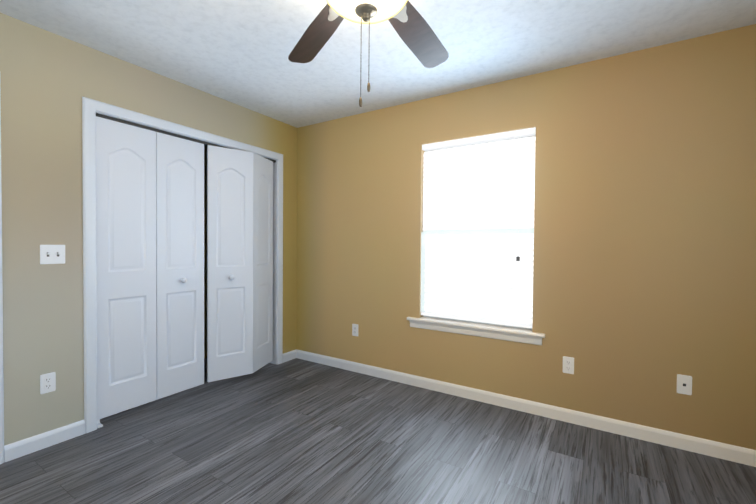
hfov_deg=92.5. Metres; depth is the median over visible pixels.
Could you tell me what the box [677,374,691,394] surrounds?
outlet
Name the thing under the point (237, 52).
ceiling
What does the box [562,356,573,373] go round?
outlet
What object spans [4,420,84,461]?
baseboard
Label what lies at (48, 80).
wall
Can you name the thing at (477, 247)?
window blinds
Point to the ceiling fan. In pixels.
(415, 32)
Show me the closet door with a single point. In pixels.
(150, 252)
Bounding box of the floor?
[0,358,755,503]
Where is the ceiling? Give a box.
[0,0,755,127]
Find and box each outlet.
[40,372,55,393]
[352,324,357,335]
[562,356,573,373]
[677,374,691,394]
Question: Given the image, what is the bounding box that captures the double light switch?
[40,245,64,263]
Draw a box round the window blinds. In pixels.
[421,127,535,327]
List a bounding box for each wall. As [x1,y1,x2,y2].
[0,13,296,445]
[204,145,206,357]
[296,24,755,449]
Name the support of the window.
in the wall at (644, 279)
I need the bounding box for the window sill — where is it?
[407,316,544,344]
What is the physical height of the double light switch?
0.114 m
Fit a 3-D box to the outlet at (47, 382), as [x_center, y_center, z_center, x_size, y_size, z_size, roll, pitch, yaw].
[-1.948,0.774,2.136,0.009,0.114,0.070,1,1,32]
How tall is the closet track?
2.043 m
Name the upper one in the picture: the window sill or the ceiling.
the ceiling
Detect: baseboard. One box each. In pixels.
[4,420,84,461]
[292,349,755,466]
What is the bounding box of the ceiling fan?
[288,0,448,106]
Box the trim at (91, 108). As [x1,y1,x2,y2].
[82,96,282,432]
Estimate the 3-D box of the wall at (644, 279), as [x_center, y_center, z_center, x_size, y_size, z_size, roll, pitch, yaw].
[0.874,-0.059,2.852,4.240,2.440,0.160,1,1,32]
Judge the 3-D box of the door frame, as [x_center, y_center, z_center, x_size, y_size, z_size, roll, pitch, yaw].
[-2.353,0.095,1.590,0.154,2.123,0.966,1,1,32]
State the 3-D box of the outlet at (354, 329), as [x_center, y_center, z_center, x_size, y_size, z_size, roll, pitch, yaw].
[-0.217,0.744,3.447,0.070,0.114,0.009,1,1,32]
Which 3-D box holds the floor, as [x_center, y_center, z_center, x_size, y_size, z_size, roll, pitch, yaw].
[-2.148,1.189,2.639,9.090,0.100,3.760,1,1,32]
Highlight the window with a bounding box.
[423,135,535,329]
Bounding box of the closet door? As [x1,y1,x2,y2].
[96,116,272,419]
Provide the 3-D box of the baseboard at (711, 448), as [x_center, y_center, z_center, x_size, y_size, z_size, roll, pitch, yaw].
[0.817,1.117,2.800,4.000,0.088,0.014,1,1,32]
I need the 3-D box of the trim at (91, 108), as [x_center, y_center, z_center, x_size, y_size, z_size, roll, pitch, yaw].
[-1.457,0.080,3.002,0.137,2.116,1.657,1,1,32]
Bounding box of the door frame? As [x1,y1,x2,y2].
[0,87,3,463]
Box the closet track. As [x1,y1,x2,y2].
[96,113,275,427]

